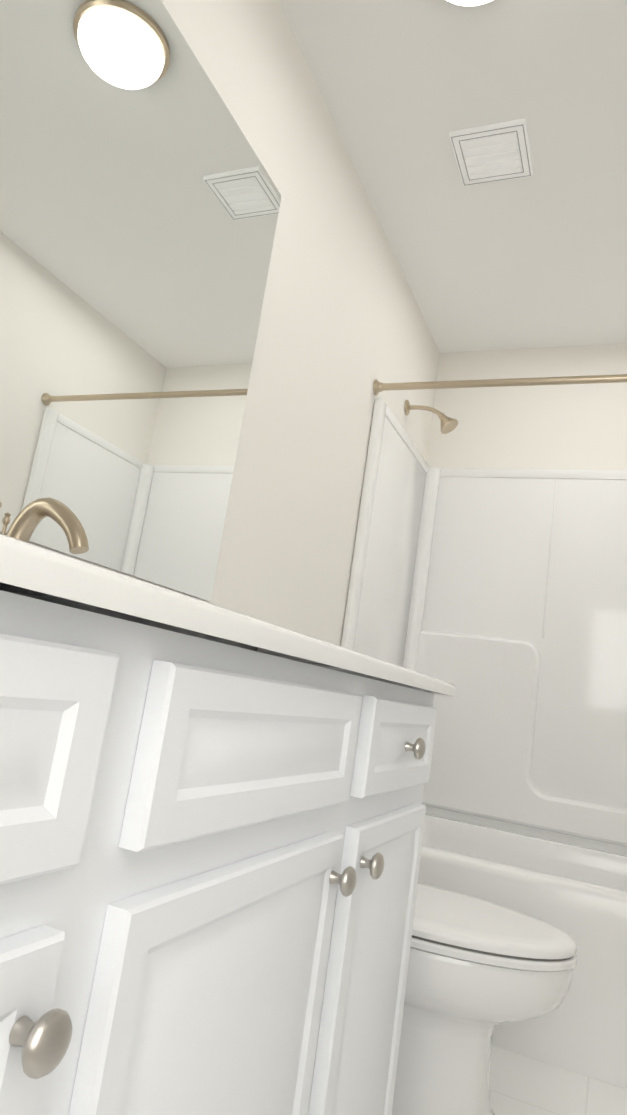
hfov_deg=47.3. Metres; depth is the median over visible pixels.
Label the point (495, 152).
ceiling vent
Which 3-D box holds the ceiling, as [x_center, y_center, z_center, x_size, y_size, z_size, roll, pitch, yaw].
[0.720,-1.421,0.884,2.365,0.100,4.670,4,-12,24]
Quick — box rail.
[373,374,626,394]
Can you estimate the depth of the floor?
1.72 m
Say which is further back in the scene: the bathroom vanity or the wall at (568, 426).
the wall at (568, 426)
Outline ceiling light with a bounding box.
[447,0,492,5]
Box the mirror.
[0,0,280,601]
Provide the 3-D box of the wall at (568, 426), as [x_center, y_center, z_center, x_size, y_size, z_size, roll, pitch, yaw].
[1.111,0.309,2.819,1.500,2.444,0.120,4,-12,24]
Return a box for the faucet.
[0,497,89,612]
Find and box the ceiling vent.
[449,118,532,185]
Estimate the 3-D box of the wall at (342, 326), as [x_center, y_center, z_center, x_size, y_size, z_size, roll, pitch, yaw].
[-0.491,-0.253,1.102,0.120,2.444,4.670,4,-12,24]
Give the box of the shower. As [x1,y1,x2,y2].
[341,398,626,1088]
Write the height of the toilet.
0.778 m
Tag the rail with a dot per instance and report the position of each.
(378, 386)
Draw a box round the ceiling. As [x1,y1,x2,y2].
[279,0,626,352]
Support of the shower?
on the floor
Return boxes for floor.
[489,1045,626,1114]
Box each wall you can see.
[0,0,443,645]
[428,343,626,469]
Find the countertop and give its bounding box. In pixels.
[0,497,454,732]
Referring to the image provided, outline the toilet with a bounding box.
[392,883,577,1114]
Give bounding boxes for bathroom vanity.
[0,497,454,1114]
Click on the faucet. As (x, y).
(23, 526)
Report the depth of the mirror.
1.26 m
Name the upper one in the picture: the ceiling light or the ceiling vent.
the ceiling light

